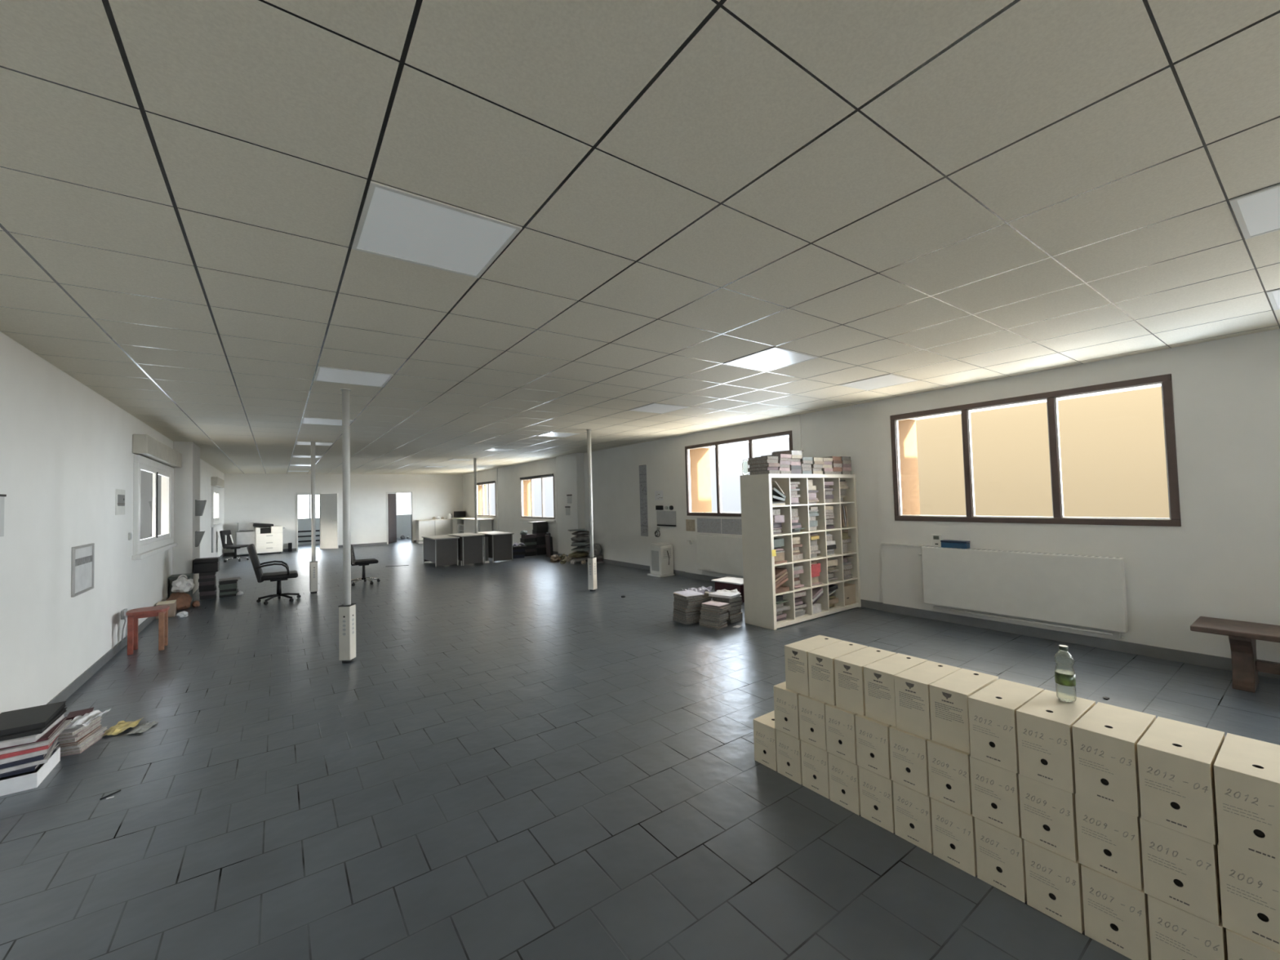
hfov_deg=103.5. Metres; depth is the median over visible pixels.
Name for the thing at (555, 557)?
paper litter
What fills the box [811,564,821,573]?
folder
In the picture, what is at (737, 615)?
folder
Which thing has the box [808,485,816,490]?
folder
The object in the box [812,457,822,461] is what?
folder
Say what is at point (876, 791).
box
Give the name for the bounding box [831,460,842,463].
folder
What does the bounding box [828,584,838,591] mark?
folder
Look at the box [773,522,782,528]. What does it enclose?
folder
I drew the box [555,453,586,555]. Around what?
column
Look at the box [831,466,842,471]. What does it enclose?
folder
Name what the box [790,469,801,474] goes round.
folder
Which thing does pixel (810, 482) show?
folder
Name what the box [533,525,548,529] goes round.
folder
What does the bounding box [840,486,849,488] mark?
folder
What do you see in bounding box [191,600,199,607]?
cloth
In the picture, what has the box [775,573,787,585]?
folder
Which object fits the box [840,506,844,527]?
folder
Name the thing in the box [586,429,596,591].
pole
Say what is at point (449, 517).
kettle
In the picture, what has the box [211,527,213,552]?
pipe
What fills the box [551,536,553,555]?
folder
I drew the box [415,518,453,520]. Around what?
countertop
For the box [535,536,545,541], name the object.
folder
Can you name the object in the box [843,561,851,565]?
folder
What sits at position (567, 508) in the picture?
wall calendar
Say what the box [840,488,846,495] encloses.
folder
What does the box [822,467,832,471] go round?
folder
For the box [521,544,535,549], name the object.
folder
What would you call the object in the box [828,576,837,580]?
folder
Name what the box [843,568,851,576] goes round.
folder
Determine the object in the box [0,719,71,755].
folder
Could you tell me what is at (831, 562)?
folder
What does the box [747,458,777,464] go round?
folder
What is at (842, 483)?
folder
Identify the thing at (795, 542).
folder
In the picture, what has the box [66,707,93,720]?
folder
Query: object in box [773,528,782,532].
folder
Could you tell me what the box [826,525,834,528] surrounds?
folder
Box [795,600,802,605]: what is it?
folder
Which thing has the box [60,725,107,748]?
folder
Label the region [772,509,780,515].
folder
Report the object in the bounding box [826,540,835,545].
folder
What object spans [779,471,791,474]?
folder
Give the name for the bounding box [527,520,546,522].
folder
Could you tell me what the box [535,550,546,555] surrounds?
folder
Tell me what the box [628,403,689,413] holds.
recessed light
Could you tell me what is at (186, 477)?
column
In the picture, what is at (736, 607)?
folder
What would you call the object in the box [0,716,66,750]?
folder
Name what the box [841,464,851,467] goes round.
folder
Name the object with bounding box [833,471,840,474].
folder
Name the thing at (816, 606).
folder
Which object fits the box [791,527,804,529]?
folder
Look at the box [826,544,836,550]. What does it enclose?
folder
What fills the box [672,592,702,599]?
folder
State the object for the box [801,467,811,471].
folder
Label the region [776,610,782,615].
folder
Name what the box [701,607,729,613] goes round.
folder
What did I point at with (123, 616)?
wall socket
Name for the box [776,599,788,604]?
folder
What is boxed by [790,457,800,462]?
folder
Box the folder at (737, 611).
[727,608,741,614]
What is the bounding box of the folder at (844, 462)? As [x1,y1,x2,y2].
[841,460,851,464]
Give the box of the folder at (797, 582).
[794,579,799,585]
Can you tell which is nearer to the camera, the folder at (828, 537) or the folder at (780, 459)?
the folder at (780, 459)
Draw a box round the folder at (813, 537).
[809,535,819,540]
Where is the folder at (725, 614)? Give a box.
[701,612,728,617]
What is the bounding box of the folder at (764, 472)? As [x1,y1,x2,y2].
[749,470,780,475]
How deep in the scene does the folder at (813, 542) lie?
6.44 m
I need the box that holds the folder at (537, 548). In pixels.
[535,547,546,551]
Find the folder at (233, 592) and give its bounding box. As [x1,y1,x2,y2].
[218,588,238,595]
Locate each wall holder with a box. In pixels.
[195,499,206,515]
[195,531,204,546]
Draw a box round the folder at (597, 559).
[596,558,603,561]
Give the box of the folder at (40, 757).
[0,741,54,769]
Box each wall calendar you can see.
[564,506,570,515]
[566,494,572,503]
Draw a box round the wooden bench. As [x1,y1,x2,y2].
[1190,616,1279,693]
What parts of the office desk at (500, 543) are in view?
modesty panel, desk leg, panel, desk leg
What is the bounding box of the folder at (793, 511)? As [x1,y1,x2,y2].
[791,508,798,516]
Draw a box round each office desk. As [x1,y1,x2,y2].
[422,534,459,567]
[447,533,484,565]
[473,531,514,562]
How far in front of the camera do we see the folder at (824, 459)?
6.62 m
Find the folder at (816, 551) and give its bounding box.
[810,550,821,554]
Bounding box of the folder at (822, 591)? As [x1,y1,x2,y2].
[812,590,823,601]
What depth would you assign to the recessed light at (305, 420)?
7.09 m
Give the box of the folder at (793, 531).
[791,529,799,532]
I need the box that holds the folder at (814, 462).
[811,461,824,464]
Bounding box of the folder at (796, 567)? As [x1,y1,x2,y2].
[793,564,802,571]
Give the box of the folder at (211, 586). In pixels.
[198,583,216,589]
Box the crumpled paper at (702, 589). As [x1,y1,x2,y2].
[682,586,712,593]
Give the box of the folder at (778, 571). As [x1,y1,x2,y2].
[774,567,786,577]
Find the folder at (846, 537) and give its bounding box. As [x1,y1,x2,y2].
[842,536,850,539]
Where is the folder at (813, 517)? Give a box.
[808,515,816,520]
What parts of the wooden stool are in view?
leg, leg, seat, leg, leg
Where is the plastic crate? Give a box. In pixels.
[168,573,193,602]
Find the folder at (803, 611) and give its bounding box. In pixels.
[795,608,805,614]
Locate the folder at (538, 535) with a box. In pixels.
[532,533,546,537]
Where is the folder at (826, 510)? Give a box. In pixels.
[825,509,833,512]
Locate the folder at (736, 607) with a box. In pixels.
[727,604,741,612]
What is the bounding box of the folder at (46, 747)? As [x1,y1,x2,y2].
[0,736,57,759]
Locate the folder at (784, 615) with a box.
[776,613,786,619]
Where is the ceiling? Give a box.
[0,0,1279,474]
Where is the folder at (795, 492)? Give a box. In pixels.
[790,490,797,494]
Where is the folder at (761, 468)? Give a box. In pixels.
[747,466,777,471]
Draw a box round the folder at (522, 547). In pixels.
[512,545,527,549]
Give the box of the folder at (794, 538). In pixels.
[792,536,799,541]
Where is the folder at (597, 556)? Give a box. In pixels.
[588,555,603,558]
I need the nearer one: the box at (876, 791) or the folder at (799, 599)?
the box at (876, 791)
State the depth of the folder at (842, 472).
6.88 m
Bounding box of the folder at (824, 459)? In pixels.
[822,457,832,461]
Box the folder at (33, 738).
[0,712,65,748]
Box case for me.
[192,556,219,573]
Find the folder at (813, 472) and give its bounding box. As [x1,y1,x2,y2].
[812,471,822,474]
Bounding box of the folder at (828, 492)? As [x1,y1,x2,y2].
[824,490,832,494]
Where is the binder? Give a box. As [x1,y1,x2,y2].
[0,756,50,780]
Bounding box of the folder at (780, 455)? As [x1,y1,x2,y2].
[761,453,791,457]
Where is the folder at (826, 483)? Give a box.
[824,481,833,485]
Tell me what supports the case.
on the folder at (208, 573)
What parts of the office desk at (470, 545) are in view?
modesty panel, desk leg, panel, desk leg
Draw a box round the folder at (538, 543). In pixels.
[535,540,546,545]
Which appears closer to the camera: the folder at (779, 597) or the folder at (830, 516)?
the folder at (779, 597)
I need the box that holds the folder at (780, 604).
[776,602,783,607]
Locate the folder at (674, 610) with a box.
[673,608,701,615]
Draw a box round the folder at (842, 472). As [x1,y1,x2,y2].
[840,471,850,474]
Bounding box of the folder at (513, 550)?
[512,548,524,551]
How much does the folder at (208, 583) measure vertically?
0.062 m
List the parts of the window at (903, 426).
sash, sash, sash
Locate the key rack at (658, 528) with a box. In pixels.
[654,527,660,537]
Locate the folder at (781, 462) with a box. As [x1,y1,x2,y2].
[777,460,790,464]
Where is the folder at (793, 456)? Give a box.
[791,454,802,458]
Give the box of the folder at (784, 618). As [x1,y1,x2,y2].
[776,617,786,622]
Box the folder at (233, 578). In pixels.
[218,577,241,581]
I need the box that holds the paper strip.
[639,464,648,536]
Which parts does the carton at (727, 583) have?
carton lid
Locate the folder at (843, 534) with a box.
[841,532,848,537]
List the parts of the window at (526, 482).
sash, sash, blind rail, sash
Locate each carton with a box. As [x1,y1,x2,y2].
[155,600,176,618]
[711,576,744,602]
[844,582,856,605]
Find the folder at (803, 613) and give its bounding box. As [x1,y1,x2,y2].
[795,612,804,617]
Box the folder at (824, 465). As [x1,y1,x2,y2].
[822,464,831,467]
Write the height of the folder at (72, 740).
0.025 m
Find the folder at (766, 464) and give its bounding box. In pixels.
[748,462,779,468]
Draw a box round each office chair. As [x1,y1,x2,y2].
[219,529,248,562]
[246,543,301,604]
[351,544,380,586]
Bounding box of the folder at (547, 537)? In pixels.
[545,534,551,557]
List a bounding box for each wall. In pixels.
[0,331,223,713]
[223,473,462,552]
[297,493,411,545]
[462,328,1279,662]
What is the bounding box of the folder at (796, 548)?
[792,546,799,551]
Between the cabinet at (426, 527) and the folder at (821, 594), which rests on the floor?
the cabinet at (426, 527)
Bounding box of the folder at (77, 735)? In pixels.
[57,720,100,740]
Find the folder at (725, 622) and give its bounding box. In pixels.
[698,621,727,626]
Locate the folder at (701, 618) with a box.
[700,617,728,622]
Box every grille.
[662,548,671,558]
[697,533,742,537]
[924,546,1119,558]
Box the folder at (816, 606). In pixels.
[812,603,821,613]
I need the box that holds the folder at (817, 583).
[811,582,822,586]
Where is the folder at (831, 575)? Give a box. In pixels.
[827,572,834,578]
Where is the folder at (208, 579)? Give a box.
[198,576,216,582]
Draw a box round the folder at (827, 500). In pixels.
[825,498,832,502]
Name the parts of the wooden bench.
bench seat, leg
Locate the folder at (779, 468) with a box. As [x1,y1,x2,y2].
[777,467,790,471]
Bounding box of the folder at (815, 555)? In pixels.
[810,553,817,558]
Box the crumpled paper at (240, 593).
[236,591,243,595]
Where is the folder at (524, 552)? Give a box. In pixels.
[512,551,525,555]
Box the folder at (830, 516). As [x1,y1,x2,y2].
[825,515,834,519]
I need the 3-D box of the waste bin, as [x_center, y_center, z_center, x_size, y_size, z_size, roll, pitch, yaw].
[-12.432,2.384,17.931,0.110,0.300,0.140,0,-2,-36]
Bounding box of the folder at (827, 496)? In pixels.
[824,494,833,498]
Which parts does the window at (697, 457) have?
sash, sash, sash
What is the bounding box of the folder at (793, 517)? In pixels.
[791,516,799,520]
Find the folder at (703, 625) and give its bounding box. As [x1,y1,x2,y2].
[699,623,727,629]
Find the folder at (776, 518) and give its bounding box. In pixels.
[773,515,784,522]
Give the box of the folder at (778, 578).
[774,571,787,582]
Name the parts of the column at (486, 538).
frame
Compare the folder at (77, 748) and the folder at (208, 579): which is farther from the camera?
the folder at (208, 579)
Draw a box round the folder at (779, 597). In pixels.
[775,595,782,601]
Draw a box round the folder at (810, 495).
[808,493,816,497]
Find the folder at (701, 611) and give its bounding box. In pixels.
[699,609,727,614]
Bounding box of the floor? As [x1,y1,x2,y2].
[0,537,1279,959]
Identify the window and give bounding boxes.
[132,434,182,559]
[210,476,224,527]
[297,493,319,519]
[395,493,411,515]
[476,480,496,516]
[520,473,555,519]
[684,430,792,516]
[889,373,1181,526]
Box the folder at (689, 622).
[672,616,699,624]
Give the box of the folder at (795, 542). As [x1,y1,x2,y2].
[792,540,800,544]
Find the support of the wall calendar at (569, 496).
attached to the column at (570, 467)
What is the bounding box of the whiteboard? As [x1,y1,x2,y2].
[655,505,675,526]
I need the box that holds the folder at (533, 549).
[524,548,536,551]
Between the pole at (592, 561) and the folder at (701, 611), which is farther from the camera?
the pole at (592, 561)
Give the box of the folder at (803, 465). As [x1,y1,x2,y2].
[800,463,811,467]
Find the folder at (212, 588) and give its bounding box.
[199,586,216,591]
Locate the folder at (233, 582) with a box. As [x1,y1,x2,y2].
[218,581,236,584]
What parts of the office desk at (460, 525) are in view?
panel, panel, drawer, drawer, panel, panel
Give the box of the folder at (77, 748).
[60,731,103,752]
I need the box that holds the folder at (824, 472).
[822,471,834,474]
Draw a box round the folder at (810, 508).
[808,506,817,510]
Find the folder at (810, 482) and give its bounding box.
[807,480,813,485]
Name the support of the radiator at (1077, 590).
attached to the wall at (1223, 560)
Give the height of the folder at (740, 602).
0.044 m
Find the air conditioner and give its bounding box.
[647,542,675,577]
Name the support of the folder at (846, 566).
on the folder at (846, 572)
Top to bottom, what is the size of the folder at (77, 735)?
0.022 m
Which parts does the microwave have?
door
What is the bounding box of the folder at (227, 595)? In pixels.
[219,593,235,597]
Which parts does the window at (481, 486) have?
sash, sash, blind rail, sash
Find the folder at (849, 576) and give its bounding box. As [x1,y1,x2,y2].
[844,574,853,579]
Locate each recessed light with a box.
[287,470,309,471]
[288,464,311,466]
[292,454,322,457]
[295,440,333,445]
[301,417,353,426]
[313,365,393,386]
[351,181,522,278]
[422,466,445,467]
[448,458,473,461]
[484,448,515,451]
[537,431,579,437]
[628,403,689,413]
[723,346,818,372]
[838,373,918,391]
[1229,183,1279,239]
[1266,288,1279,310]
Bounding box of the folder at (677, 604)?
[673,601,702,608]
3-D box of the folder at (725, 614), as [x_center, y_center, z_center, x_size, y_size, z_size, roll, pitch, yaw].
[0.901,1.611,6.087,0.277,0.031,0.199,-4,-3,44]
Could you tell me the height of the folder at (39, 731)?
0.022 m
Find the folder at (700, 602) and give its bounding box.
[673,598,702,605]
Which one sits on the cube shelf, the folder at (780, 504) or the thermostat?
the folder at (780, 504)
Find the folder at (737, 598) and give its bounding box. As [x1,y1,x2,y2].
[712,595,741,603]
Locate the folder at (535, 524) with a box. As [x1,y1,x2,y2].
[532,521,547,526]
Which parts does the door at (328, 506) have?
frame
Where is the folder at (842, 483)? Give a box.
[840,481,847,486]
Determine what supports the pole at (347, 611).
on the floor
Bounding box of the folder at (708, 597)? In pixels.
[702,596,712,601]
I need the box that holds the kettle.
[447,513,452,519]
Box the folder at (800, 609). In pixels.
[795,608,803,612]
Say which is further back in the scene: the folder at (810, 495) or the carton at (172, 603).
the carton at (172, 603)
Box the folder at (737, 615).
[728,612,742,619]
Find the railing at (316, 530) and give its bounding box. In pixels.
[297,529,319,542]
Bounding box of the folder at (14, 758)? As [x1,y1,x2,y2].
[0,745,51,764]
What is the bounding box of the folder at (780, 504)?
[772,502,785,505]
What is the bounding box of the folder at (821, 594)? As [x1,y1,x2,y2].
[812,592,822,604]
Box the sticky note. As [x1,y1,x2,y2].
[772,549,776,556]
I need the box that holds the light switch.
[128,532,131,540]
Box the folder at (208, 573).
[199,572,216,576]
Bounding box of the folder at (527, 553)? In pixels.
[524,551,535,556]
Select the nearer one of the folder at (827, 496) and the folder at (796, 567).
the folder at (796, 567)
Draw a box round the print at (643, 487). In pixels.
[640,484,647,533]
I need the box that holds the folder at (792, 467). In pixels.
[790,465,801,469]
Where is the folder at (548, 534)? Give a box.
[546,532,551,555]
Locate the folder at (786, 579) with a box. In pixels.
[775,577,788,588]
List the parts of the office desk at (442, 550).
modesty panel, desk leg, panel, desk leg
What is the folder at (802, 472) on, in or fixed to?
on the cube shelf
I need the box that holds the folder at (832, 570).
[827,568,838,573]
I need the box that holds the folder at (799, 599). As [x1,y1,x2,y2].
[794,597,801,602]
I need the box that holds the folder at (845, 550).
[842,542,848,553]
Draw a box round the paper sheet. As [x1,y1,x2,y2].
[673,590,703,596]
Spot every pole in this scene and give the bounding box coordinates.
[309,441,317,593]
[337,388,355,662]
[473,457,477,533]
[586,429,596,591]
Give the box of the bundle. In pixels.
[520,530,527,534]
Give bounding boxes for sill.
[520,518,555,522]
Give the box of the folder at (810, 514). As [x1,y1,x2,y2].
[808,513,818,516]
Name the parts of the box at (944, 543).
box lid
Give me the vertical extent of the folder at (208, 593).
0.069 m
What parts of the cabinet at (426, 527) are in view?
panel, panel, panel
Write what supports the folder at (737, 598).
on the folder at (740, 602)
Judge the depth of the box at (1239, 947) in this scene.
1.47 m
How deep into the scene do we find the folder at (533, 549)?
14.32 m
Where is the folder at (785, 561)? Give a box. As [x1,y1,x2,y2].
[774,560,786,564]
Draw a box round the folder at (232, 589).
[219,588,236,592]
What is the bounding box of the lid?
[0,746,60,795]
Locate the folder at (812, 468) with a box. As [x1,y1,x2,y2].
[811,467,822,471]
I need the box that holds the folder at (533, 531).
[532,529,547,533]
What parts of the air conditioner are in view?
panel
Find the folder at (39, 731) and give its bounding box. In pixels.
[0,707,66,741]
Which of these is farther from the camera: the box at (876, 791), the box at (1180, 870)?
the box at (876, 791)
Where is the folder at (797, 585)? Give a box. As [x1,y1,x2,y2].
[794,584,804,588]
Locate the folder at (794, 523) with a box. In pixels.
[791,522,800,525]
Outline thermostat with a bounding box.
[931,533,942,546]
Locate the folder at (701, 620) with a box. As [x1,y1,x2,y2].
[699,618,726,624]
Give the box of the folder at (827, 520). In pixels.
[826,519,833,522]
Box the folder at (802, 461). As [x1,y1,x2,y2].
[800,460,813,463]
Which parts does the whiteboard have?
board panel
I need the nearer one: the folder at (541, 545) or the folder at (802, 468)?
the folder at (802, 468)
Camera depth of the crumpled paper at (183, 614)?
7.34 m
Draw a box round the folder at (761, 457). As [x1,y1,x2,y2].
[747,456,778,461]
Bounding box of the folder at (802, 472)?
[801,471,812,474]
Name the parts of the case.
case lid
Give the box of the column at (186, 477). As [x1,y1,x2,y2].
[172,441,199,593]
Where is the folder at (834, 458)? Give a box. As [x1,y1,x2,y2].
[819,456,841,460]
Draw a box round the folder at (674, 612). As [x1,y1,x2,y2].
[672,610,701,618]
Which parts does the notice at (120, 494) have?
grey panel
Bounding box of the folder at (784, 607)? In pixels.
[776,604,790,611]
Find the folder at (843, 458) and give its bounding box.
[840,456,850,460]
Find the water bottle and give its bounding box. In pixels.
[1053,644,1076,702]
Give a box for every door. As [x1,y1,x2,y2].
[296,492,337,551]
[386,491,413,544]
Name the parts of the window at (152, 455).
sash, frame, sill, sash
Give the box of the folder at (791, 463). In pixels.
[790,462,800,465]
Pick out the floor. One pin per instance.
(516, 759)
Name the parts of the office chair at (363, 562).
backrest, seat, leg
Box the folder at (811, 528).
[809,526,817,530]
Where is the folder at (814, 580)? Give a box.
[811,576,818,583]
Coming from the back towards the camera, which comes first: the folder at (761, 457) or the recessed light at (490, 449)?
the recessed light at (490, 449)
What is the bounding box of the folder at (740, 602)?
[713,600,742,606]
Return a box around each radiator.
[687,533,743,578]
[918,546,1128,639]
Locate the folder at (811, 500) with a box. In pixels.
[808,499,818,502]
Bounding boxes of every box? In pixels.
[753,710,777,771]
[773,681,799,738]
[775,728,802,784]
[784,635,842,696]
[798,693,826,751]
[800,739,830,799]
[808,640,867,706]
[825,703,857,764]
[827,752,860,815]
[834,646,896,715]
[855,714,891,779]
[858,765,894,833]
[863,653,928,727]
[888,725,929,795]
[893,660,960,740]
[893,781,933,853]
[927,739,972,814]
[928,668,998,753]
[930,797,977,876]
[940,539,969,548]
[968,678,1044,773]
[969,755,1021,836]
[974,817,1026,902]
[1016,689,1095,793]
[1017,773,1078,862]
[1023,839,1084,933]
[1071,702,1155,817]
[1075,792,1143,890]
[1080,864,1151,959]
[1137,716,1225,844]
[1139,816,1222,925]
[1147,894,1227,959]
[1213,733,1279,867]
[1217,841,1279,951]
[1226,928,1279,959]
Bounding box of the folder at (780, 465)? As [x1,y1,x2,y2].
[777,464,790,467]
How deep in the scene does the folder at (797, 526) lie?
6.23 m
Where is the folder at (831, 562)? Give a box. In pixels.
[827,558,837,566]
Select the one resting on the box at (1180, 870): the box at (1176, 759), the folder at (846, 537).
the box at (1176, 759)
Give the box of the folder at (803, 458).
[800,457,812,460]
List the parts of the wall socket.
plate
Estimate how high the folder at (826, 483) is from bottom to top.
0.047 m
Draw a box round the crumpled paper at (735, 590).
[716,588,739,592]
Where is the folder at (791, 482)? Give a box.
[790,481,799,484]
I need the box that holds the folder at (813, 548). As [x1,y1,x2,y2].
[810,545,817,551]
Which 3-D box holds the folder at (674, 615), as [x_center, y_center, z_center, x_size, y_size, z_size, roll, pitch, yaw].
[0.603,1.714,6.354,0.249,0.028,0.298,0,-2,-31]
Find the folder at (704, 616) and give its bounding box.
[699,614,728,620]
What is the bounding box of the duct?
[880,542,924,546]
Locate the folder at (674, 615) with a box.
[672,613,700,621]
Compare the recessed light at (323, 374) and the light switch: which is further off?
the light switch
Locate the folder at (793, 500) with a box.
[791,497,798,502]
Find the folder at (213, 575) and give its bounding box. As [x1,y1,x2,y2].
[199,574,215,578]
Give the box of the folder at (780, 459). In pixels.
[777,457,791,461]
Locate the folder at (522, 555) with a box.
[512,554,524,558]
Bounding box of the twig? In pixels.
[99,789,120,799]
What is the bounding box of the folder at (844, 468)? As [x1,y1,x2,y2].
[841,466,851,471]
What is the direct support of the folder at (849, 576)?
on the cube shelf
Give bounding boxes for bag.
[166,592,191,610]
[171,574,194,592]
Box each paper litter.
[550,554,560,561]
[559,553,566,559]
[560,559,566,564]
[564,555,572,561]
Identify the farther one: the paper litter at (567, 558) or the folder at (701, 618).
the paper litter at (567, 558)
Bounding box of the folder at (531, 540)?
[520,537,535,542]
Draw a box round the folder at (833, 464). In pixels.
[831,463,841,466]
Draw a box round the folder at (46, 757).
[0,737,57,773]
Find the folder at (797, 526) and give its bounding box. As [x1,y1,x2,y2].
[791,524,801,528]
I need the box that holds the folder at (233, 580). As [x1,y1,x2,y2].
[220,579,237,582]
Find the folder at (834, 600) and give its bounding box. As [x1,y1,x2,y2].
[828,597,838,604]
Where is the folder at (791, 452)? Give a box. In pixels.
[771,450,801,455]
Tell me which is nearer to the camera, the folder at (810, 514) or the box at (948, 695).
the box at (948, 695)
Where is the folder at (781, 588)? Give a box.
[775,585,789,593]
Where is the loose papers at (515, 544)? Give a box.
[512,542,524,546]
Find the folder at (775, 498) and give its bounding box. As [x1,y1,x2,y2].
[772,495,785,501]
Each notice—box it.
[0,493,6,536]
[115,488,124,515]
[654,490,662,500]
[685,519,695,531]
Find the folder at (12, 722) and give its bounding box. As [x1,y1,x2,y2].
[0,701,66,736]
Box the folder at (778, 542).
[773,537,784,547]
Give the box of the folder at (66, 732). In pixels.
[57,715,102,737]
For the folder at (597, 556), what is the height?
0.062 m
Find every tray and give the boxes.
[239,529,253,531]
[260,528,271,533]
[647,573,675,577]
[657,524,675,526]
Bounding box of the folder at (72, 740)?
[57,720,101,744]
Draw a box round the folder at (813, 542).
[809,539,817,546]
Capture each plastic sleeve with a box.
[103,716,144,735]
[126,720,158,734]
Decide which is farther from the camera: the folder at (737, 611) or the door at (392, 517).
the door at (392, 517)
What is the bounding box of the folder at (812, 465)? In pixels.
[811,464,822,467]
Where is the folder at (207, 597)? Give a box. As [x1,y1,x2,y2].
[200,593,216,599]
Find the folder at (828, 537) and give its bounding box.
[826,534,832,541]
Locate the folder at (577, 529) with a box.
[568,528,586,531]
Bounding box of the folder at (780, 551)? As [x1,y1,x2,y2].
[775,550,784,553]
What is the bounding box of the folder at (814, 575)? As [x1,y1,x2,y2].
[811,572,819,577]
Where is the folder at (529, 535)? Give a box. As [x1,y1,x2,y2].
[520,533,536,538]
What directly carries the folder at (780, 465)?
on the folder at (779, 468)
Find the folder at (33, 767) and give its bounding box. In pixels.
[0,742,59,777]
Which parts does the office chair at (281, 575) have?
backrest, leg, leg, armrest, armrest, seat, leg, leg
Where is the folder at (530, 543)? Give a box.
[521,542,536,545]
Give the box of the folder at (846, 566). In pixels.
[843,564,853,570]
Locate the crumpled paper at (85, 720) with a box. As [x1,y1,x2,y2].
[65,708,111,728]
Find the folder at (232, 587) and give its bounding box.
[218,584,237,590]
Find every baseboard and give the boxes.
[46,552,224,704]
[224,540,416,555]
[517,545,1279,679]
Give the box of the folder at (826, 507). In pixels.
[825,506,833,509]
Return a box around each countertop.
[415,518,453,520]
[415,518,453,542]
[452,517,493,520]
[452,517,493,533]
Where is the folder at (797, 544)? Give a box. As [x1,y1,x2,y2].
[792,543,802,547]
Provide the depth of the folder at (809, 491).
6.40 m
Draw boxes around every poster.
[697,518,721,533]
[721,519,742,534]
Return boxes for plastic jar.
[742,459,748,475]
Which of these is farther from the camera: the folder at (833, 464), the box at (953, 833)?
the folder at (833, 464)
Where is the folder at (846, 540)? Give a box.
[842,538,850,543]
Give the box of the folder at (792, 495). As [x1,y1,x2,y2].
[791,494,799,497]
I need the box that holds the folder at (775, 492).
[771,487,786,498]
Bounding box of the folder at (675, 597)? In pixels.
[673,595,703,602]
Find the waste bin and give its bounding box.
[288,542,292,551]
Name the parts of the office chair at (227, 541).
backrest, seat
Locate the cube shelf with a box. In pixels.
[739,473,861,630]
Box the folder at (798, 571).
[793,568,803,574]
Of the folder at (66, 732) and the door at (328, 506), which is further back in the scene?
the door at (328, 506)
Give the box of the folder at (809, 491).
[808,490,817,493]
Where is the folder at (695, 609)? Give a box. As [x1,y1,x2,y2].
[673,604,702,613]
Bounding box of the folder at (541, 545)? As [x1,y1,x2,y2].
[535,544,546,547]
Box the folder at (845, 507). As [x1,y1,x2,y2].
[844,506,848,526]
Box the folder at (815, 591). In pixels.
[812,586,822,599]
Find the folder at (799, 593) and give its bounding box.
[794,590,806,597]
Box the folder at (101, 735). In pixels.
[60,732,105,756]
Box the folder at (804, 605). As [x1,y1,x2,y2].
[795,602,807,608]
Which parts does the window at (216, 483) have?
sash, frame, sill, sash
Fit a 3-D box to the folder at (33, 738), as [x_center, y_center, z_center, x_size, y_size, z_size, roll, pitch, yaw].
[-3.800,1.541,3.081,0.277,0.030,0.411,0,-2,-32]
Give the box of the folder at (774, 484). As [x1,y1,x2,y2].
[771,480,784,494]
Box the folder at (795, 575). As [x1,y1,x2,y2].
[793,573,799,577]
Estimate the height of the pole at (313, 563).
2.762 m
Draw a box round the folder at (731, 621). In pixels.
[726,617,742,623]
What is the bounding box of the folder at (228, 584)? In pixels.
[218,581,237,587]
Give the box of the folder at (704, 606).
[702,605,730,610]
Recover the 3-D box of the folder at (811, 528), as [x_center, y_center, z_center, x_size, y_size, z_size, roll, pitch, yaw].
[2.109,0.624,6.523,0.166,0.050,0.308,0,-2,-30]
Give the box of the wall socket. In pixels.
[120,608,127,641]
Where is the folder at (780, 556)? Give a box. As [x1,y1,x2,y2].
[773,552,784,561]
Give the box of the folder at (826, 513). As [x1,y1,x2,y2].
[825,512,834,515]
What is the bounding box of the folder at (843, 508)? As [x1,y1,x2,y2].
[841,506,846,526]
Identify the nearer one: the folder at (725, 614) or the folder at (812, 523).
the folder at (725, 614)
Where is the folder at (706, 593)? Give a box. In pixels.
[702,591,711,598]
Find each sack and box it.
[568,551,589,557]
[570,535,589,541]
[570,541,589,546]
[570,546,589,551]
[570,556,588,563]
[571,530,589,535]
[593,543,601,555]
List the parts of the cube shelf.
panel, panel, panel, panel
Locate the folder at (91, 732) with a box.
[57,724,102,747]
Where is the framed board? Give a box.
[71,542,94,597]
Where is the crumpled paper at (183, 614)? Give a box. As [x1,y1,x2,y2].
[176,610,188,617]
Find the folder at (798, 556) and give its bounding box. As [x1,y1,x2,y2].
[792,552,803,560]
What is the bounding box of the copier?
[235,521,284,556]
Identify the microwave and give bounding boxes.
[453,511,465,517]
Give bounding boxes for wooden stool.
[125,605,169,655]
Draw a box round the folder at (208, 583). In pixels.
[199,580,216,586]
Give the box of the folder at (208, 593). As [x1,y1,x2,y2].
[199,589,217,595]
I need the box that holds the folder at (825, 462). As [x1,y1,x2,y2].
[824,461,831,464]
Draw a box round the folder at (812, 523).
[808,520,817,526]
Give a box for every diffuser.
[293,455,320,457]
[449,458,471,460]
[1271,290,1279,308]

